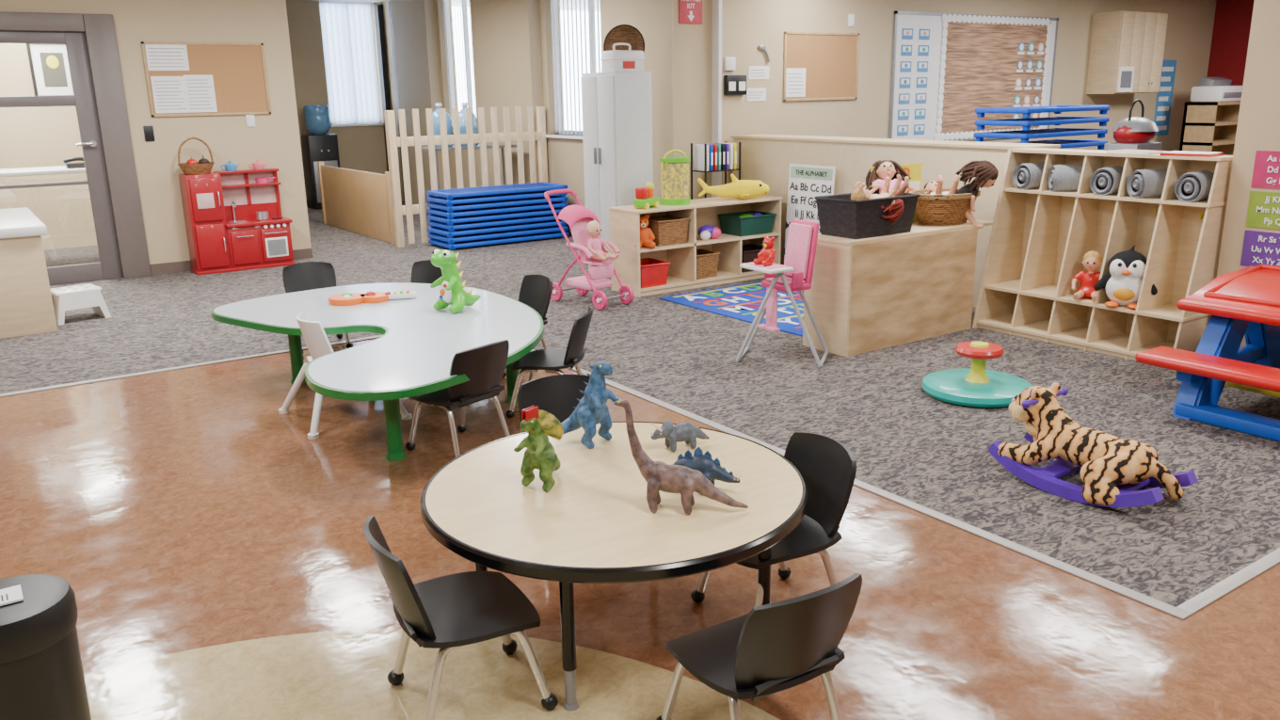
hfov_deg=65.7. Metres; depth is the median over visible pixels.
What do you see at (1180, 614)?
trim
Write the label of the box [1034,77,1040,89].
picture card
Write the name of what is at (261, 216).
cooking pot
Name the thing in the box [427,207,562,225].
cot
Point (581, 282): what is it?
basket
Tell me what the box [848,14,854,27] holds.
wall outlet
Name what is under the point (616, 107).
tall cabinet
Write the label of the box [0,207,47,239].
countertop
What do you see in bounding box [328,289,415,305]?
guitar
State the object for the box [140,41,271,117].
cork board
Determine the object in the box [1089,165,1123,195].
rolled blanket
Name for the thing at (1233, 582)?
trim
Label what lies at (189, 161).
apple
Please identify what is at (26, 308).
base cabinet
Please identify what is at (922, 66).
picture card
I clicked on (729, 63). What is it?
thermostat
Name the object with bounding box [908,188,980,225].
wicker basket
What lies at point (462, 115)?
water jug
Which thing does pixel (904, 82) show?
picture card
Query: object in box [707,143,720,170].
picture book
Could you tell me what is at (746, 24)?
wall
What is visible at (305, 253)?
baseboard
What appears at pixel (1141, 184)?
rolled blanket
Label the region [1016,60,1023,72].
picture card
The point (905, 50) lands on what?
picture card
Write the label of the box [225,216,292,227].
countertop
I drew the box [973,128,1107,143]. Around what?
cot
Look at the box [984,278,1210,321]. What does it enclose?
shelf
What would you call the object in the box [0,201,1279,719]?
floor
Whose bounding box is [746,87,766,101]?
paper sheet
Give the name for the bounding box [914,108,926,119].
picture card
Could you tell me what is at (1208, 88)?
printer
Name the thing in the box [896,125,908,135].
picture card
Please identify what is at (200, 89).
paper sheet
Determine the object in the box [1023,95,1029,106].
picture card
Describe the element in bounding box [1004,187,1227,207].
shelf
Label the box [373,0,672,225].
wall
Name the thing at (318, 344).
child chair
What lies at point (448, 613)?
child chair
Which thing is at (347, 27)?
window blind
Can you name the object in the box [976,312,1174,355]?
shelf
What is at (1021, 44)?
picture card
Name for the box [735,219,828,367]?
high chair
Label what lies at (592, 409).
figurine
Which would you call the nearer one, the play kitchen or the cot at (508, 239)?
the play kitchen
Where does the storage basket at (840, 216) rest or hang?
on the wooden cabinet at (865, 295)
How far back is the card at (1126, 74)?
12.24 m
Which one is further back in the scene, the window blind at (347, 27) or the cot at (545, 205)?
the window blind at (347, 27)
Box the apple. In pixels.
[186,157,197,163]
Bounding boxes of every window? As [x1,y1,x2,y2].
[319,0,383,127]
[443,0,476,132]
[544,0,600,139]
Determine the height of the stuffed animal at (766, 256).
0.167 m
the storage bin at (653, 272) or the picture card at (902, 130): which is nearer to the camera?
the storage bin at (653, 272)
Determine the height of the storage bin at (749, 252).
0.190 m
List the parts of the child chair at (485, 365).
leg, leg, seat, leg, backrest, leg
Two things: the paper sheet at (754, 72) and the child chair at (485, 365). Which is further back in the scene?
the paper sheet at (754, 72)
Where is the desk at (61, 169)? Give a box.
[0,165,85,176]
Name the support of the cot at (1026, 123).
on the cot at (1024, 136)
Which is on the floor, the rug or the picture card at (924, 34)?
the rug
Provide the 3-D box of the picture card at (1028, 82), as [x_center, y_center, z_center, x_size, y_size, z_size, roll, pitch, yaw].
[4.607,-3.279,11.764,0.120,0.140,0.012,-11,18,-33]
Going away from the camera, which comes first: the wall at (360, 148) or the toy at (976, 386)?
the toy at (976, 386)
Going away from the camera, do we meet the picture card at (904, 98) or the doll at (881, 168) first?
the doll at (881, 168)
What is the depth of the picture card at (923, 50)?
10.63 m
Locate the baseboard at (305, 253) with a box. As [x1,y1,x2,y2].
[149,248,312,274]
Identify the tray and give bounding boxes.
[739,261,793,273]
[1198,77,1231,86]
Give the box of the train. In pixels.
[633,181,659,208]
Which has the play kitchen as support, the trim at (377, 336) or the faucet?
the faucet
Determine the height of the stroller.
0.867 m
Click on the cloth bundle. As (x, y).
(754, 214)
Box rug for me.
[658,281,803,335]
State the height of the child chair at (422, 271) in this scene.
0.537 m
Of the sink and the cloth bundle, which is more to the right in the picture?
the cloth bundle
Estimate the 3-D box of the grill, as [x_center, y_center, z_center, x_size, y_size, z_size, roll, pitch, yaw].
[4.317,-1.546,8.759,0.400,1.470,0.380,-11,18,-33]
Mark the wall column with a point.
(691, 42)
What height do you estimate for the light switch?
0.140 m
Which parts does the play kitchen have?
note panel, door, door, door, panel, oven door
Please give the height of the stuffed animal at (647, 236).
0.270 m
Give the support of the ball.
on the shelf at (624, 220)
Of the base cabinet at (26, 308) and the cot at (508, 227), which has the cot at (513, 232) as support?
the cot at (508, 227)
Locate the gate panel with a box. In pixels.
[317,161,395,244]
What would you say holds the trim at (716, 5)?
attached to the wall at (746, 24)
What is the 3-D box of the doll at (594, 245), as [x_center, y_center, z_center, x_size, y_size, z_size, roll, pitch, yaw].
[-0.300,-0.918,7.647,0.204,0.296,0.272,-15,21,-43]
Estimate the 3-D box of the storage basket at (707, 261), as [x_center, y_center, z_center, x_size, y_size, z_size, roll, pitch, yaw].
[0.491,-0.825,8.529,0.274,0.210,0.293,-11,18,-33]
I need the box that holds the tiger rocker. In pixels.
[987,382,1198,507]
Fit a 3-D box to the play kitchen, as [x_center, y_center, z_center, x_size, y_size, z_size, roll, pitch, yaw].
[-3.891,-1.355,9.623,0.930,0.935,0.369,-11,18,-33]
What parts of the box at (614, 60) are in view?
handle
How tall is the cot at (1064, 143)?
0.085 m
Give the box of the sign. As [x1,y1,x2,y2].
[678,0,702,24]
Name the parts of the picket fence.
post, rail, rail, post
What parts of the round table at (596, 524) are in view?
leg, leg, leg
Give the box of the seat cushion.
[766,223,812,285]
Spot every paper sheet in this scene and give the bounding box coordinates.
[144,44,189,70]
[150,76,188,112]
[183,75,217,112]
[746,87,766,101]
[748,65,769,79]
[785,68,805,96]
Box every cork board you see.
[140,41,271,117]
[782,31,859,101]
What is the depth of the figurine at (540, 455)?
2.89 m
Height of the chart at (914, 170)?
0.390 m
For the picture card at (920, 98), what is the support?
attached to the whiteboard
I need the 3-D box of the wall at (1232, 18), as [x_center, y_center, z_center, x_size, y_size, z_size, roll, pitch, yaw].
[11.349,-2.731,9.746,0.200,3.000,11.600,-11,18,-33]
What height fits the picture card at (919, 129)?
0.110 m
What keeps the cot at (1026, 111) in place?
on the cot at (1026, 123)
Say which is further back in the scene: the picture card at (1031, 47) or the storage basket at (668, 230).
the picture card at (1031, 47)
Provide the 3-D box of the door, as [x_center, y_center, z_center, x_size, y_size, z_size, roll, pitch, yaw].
[-5.397,-1.731,8.691,1.260,2.200,0.132,-11,18,-33]
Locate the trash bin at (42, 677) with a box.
[0,574,91,719]
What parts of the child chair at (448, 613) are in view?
backrest, leg, leg, seat, leg, leg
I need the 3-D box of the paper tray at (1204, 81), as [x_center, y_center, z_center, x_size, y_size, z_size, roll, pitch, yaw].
[7.643,-3.683,13.177,0.500,0.157,0.200,-11,18,-33]
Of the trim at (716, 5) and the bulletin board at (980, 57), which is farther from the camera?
the bulletin board at (980, 57)
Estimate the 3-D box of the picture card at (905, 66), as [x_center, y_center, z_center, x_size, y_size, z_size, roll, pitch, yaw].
[2.824,-3.116,10.531,0.170,0.110,0.007,-11,18,-33]
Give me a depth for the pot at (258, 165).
9.68 m
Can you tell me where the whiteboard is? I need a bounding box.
[888,10,1058,141]
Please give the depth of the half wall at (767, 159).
8.03 m
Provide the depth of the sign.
8.94 m
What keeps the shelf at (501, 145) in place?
on the floor
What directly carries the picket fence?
on the floor
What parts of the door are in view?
handle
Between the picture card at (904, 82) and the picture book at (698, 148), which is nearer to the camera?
the picture book at (698, 148)
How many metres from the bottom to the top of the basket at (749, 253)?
0.180 m
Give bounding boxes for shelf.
[421,143,516,236]
[608,194,782,297]
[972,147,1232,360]
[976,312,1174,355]
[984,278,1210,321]
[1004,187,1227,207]
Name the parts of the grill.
lid, handle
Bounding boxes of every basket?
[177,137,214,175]
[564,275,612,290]
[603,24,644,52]
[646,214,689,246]
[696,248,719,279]
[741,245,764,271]
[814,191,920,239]
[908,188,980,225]
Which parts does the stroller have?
handle, arm, arm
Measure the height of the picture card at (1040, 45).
0.140 m
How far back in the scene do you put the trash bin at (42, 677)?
1.92 m
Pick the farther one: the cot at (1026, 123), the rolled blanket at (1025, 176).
the cot at (1026, 123)
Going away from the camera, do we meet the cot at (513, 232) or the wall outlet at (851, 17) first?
the wall outlet at (851, 17)
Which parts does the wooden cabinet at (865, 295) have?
panel, panel, panel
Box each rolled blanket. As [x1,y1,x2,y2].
[1012,161,1044,189]
[1048,164,1083,191]
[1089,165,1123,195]
[1126,168,1167,198]
[1174,170,1214,202]
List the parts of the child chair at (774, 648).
leg, leg, seat, backrest, leg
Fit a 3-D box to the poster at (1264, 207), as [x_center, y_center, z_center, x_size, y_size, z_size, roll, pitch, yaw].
[3.502,-0.819,5.450,0.011,0.200,0.300,-11,18,-33]
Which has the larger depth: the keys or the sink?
the sink
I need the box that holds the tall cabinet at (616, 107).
[580,71,653,277]
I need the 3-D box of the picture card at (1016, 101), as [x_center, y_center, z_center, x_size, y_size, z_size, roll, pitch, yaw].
[4.455,-3.055,11.712,0.120,0.140,0.012,-11,18,-33]
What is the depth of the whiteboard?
10.70 m
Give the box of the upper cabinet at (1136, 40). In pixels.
[1086,10,1167,94]
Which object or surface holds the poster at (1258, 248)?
attached to the wall at (1258, 121)
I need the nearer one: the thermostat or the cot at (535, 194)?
the thermostat
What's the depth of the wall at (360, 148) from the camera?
14.93 m
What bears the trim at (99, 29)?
attached to the wall at (274, 140)
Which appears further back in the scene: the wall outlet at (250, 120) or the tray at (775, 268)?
the wall outlet at (250, 120)
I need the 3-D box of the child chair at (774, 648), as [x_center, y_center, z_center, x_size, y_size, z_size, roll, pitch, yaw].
[0.291,0.722,2.417,0.366,0.537,0.434,-10,17,-29]
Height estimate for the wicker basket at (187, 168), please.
0.340 m
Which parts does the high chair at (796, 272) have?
leg, leg, seat, leg, leg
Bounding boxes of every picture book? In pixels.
[694,144,708,171]
[703,144,713,171]
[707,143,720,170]
[710,143,724,170]
[711,144,717,170]
[717,143,728,169]
[725,143,733,169]
[732,143,736,169]
[1105,149,1167,154]
[1159,150,1224,157]
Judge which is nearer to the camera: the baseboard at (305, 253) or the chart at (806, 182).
the chart at (806, 182)
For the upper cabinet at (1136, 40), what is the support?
attached to the wall at (746, 24)
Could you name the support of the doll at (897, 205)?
in the storage basket at (840, 216)
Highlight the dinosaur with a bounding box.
[430,249,480,313]
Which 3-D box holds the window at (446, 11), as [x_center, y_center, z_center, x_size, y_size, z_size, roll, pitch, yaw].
[-2.364,-4.008,13.258,0.190,1.890,1.240,-11,18,-33]
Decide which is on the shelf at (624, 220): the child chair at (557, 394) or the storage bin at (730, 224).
the storage bin at (730, 224)
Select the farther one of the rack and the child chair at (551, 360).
the rack
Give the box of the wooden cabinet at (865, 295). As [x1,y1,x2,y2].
[802,219,993,356]
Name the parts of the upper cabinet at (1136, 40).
door, door, door, door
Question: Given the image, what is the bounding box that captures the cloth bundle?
[737,212,761,217]
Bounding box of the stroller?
[544,189,633,309]
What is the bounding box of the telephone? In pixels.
[63,156,84,168]
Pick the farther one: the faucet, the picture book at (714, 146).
the faucet
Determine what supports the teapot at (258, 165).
on the play kitchen
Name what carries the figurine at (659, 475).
on the round table at (596, 524)
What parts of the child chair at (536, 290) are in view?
backrest, leg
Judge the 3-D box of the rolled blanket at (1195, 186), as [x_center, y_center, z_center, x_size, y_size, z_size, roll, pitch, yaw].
[3.232,-1.007,5.763,0.224,0.176,0.158,-13,19,-37]
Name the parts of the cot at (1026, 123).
leg, leg, frame rail, leg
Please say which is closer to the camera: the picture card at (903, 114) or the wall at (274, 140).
the wall at (274, 140)
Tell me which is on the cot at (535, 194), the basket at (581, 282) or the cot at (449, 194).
the cot at (449, 194)
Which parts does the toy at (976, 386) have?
post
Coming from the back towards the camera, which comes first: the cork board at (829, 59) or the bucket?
the cork board at (829, 59)
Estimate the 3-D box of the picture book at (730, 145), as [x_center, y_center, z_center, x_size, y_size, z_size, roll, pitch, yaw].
[0.780,-1.861,9.048,0.024,0.230,0.184,-11,18,-33]
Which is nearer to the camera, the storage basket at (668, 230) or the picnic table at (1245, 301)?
the picnic table at (1245, 301)
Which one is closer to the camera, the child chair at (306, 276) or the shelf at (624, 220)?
the child chair at (306, 276)
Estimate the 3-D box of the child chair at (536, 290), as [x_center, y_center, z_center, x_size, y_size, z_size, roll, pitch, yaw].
[-0.749,-0.221,5.978,0.434,0.537,0.366,-12,19,-35]
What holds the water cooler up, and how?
on the floor
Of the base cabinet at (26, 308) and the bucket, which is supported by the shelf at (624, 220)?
the bucket
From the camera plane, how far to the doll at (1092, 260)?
6.24 m
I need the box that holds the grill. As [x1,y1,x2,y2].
[1104,98,1161,150]
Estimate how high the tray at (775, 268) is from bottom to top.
0.030 m
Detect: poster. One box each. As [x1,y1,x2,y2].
[1153,60,1176,135]
[1240,229,1279,266]
[1245,191,1279,229]
[1250,150,1279,189]
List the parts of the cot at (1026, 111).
leg, leg, frame rail, leg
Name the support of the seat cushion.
on the high chair at (796, 272)
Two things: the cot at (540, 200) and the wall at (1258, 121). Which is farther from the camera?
the cot at (540, 200)
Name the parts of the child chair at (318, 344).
leg, leg, leg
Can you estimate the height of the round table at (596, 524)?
0.472 m
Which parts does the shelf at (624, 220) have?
panel, panel, panel, panel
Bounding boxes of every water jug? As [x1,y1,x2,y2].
[303,104,331,134]
[432,103,453,147]
[458,102,478,146]
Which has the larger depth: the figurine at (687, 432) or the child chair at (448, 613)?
the figurine at (687, 432)
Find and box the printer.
[1190,77,1242,101]
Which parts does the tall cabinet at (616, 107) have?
door, handle, handle, door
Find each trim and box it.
[0,11,151,278]
[0,335,383,397]
[529,349,1191,619]
[711,0,721,197]
[1176,547,1279,614]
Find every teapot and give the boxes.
[221,160,239,171]
[248,159,267,169]
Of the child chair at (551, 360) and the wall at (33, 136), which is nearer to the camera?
the child chair at (551, 360)
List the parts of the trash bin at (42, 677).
lid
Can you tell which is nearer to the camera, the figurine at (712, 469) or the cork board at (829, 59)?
the figurine at (712, 469)
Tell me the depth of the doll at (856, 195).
6.13 m
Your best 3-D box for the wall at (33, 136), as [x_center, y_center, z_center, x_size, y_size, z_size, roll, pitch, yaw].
[-7.926,-2.479,10.095,6.900,3.000,0.120,-11,18,-33]
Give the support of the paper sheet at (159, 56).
attached to the cork board at (238, 70)
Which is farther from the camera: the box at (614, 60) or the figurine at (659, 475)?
the box at (614, 60)
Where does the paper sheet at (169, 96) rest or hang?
attached to the cork board at (238, 70)
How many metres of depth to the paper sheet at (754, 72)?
9.42 m
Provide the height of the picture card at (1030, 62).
0.140 m
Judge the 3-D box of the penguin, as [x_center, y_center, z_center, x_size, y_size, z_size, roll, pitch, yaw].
[2.953,-0.509,6.012,0.271,0.368,0.271,-5,16,-14]
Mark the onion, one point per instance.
(202, 160)
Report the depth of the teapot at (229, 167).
9.54 m
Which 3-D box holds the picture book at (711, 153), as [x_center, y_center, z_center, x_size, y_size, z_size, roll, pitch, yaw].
[0.592,-1.823,8.922,0.024,0.230,0.184,-11,18,-33]
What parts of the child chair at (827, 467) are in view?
leg, leg, leg, seat, backrest, leg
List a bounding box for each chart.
[784,163,835,261]
[869,162,922,221]
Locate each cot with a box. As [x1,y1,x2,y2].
[426,181,567,200]
[426,190,567,207]
[426,219,567,238]
[427,195,568,212]
[427,201,568,219]
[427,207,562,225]
[427,224,567,244]
[428,213,561,231]
[428,231,568,250]
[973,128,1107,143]
[975,105,1109,118]
[975,116,1109,130]
[1007,139,1107,149]
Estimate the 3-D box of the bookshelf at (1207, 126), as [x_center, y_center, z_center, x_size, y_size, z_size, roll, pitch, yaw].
[7.710,-2.782,13.343,1.000,1.350,0.400,-11,18,-33]
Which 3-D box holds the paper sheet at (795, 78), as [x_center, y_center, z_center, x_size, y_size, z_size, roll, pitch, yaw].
[1.525,-2.714,9.703,0.260,0.270,0.006,-11,18,-33]
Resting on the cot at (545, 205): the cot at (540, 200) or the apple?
the cot at (540, 200)
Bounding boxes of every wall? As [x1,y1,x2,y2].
[0,0,311,264]
[0,43,97,249]
[285,0,387,199]
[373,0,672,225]
[721,0,1216,185]
[730,133,1060,308]
[1206,0,1254,85]
[1216,0,1279,347]
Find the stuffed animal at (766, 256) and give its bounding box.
[752,235,775,266]
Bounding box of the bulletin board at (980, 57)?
[934,14,1051,140]
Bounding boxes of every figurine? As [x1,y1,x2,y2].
[513,405,563,492]
[560,361,620,448]
[613,399,748,514]
[650,419,709,451]
[672,446,742,484]
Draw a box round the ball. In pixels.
[697,224,720,239]
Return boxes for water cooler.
[301,133,339,209]
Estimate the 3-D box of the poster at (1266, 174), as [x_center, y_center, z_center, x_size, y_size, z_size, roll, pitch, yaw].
[3.498,-1.032,5.392,0.011,0.200,0.300,-11,18,-33]
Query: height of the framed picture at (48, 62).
0.600 m
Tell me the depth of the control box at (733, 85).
9.23 m
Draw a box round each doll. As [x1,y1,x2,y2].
[586,221,619,260]
[850,171,901,200]
[854,181,903,224]
[865,160,911,196]
[923,175,959,194]
[955,160,998,228]
[1071,250,1102,301]
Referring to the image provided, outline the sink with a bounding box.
[228,220,247,223]
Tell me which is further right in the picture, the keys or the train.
the keys
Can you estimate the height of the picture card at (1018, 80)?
0.140 m
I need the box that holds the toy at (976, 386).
[921,341,1032,407]
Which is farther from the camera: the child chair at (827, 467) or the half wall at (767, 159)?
the half wall at (767, 159)
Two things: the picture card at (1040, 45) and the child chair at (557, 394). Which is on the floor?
the child chair at (557, 394)
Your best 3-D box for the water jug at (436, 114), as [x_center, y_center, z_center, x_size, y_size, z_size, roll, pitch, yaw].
[-2.282,-2.678,11.317,0.270,0.490,0.270,-11,18,-33]
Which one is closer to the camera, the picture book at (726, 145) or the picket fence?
the picture book at (726, 145)
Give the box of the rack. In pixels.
[690,141,741,199]
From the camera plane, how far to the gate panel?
11.92 m
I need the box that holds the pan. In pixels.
[256,176,275,183]
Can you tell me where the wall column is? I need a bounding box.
[672,0,711,199]
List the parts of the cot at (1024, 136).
leg, leg, leg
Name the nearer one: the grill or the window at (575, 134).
the grill
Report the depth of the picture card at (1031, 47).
11.65 m
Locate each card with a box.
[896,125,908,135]
[897,109,909,120]
[898,77,911,88]
[898,93,910,104]
[899,61,911,72]
[900,45,911,55]
[901,28,912,39]
[913,124,925,134]
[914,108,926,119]
[915,77,927,87]
[915,93,926,103]
[916,61,927,71]
[917,45,928,55]
[918,29,929,39]
[1013,95,1020,107]
[1014,77,1022,90]
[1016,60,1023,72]
[1017,42,1024,54]
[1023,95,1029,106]
[1024,77,1031,89]
[1025,60,1032,72]
[1027,42,1034,54]
[1032,95,1039,106]
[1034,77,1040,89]
[1035,60,1042,72]
[1037,42,1043,54]
[1116,66,1134,92]
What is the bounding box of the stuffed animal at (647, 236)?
[634,213,655,248]
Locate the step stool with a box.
[50,283,111,325]
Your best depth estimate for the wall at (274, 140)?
9.42 m
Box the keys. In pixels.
[758,44,769,62]
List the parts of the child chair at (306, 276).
backrest, leg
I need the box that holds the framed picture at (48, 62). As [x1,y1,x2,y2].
[26,43,73,95]
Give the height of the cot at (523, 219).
0.066 m
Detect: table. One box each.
[210,282,543,461]
[420,421,807,711]
[1135,264,1279,441]
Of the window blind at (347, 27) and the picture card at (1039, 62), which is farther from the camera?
the window blind at (347, 27)
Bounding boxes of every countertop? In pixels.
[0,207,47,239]
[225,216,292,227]
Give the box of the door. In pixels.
[0,31,122,285]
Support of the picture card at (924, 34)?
attached to the whiteboard
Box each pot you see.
[224,162,239,171]
[252,160,267,169]
[256,211,268,220]
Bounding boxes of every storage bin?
[640,257,670,287]
[717,210,776,236]
[741,243,773,271]
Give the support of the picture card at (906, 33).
attached to the whiteboard
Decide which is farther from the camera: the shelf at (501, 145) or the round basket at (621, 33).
the shelf at (501, 145)
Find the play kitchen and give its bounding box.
[178,167,295,275]
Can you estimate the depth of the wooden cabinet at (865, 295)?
6.27 m
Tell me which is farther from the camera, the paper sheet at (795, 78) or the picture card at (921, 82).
the picture card at (921, 82)
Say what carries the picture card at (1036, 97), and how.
attached to the bulletin board at (980, 57)
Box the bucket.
[658,149,690,205]
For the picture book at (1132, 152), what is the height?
0.014 m
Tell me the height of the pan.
0.053 m
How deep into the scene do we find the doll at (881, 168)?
6.46 m
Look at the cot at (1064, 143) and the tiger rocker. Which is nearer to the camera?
the tiger rocker
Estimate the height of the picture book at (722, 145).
0.230 m
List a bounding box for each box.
[600,42,645,72]
[723,75,746,95]
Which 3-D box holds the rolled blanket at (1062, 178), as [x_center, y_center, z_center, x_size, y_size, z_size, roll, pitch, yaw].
[2.771,-1.172,6.407,0.224,0.176,0.158,0,15,4]
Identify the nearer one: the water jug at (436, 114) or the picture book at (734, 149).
the picture book at (734, 149)
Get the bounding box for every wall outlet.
[245,114,255,127]
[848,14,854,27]
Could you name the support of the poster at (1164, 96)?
attached to the wall at (746, 24)
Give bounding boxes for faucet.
[231,201,236,220]
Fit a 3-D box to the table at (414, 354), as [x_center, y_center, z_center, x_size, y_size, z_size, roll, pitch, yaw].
[-1.299,-0.009,5.447,1.546,0.422,2.508,-11,18,-33]
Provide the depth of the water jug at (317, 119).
14.52 m
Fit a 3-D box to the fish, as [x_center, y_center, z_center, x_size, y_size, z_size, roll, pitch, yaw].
[0.818,-1.492,8.523,0.590,0.215,0.296,-7,16,-22]
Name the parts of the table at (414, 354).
leg, leg, leg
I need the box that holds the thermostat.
[723,57,735,70]
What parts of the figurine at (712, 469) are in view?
plate, plate, plate, plate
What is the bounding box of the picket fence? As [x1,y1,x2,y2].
[384,106,547,247]
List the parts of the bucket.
handle, lid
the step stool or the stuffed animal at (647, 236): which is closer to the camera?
the step stool
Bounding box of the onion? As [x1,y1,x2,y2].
[198,155,209,163]
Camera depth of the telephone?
9.82 m
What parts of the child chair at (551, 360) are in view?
leg, leg, seat, leg, leg, backrest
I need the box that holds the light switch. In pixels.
[143,125,154,141]
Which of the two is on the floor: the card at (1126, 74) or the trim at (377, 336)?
the trim at (377, 336)
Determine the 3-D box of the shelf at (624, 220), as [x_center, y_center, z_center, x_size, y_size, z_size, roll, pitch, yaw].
[0.503,-1.008,8.512,1.550,0.692,0.405,-11,18,-33]
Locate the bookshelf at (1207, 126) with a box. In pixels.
[1179,100,1240,155]
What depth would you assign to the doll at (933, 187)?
6.61 m
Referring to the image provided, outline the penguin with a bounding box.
[1094,245,1157,309]
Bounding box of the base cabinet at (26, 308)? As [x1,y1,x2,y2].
[0,207,57,338]
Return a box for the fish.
[697,173,769,199]
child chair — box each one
[278,312,412,439]
[282,261,352,352]
[363,515,558,719]
[405,339,510,458]
[410,259,442,283]
[502,274,552,377]
[505,306,593,417]
[518,374,590,432]
[656,573,862,719]
[690,431,856,607]
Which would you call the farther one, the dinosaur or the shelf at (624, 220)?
the shelf at (624, 220)

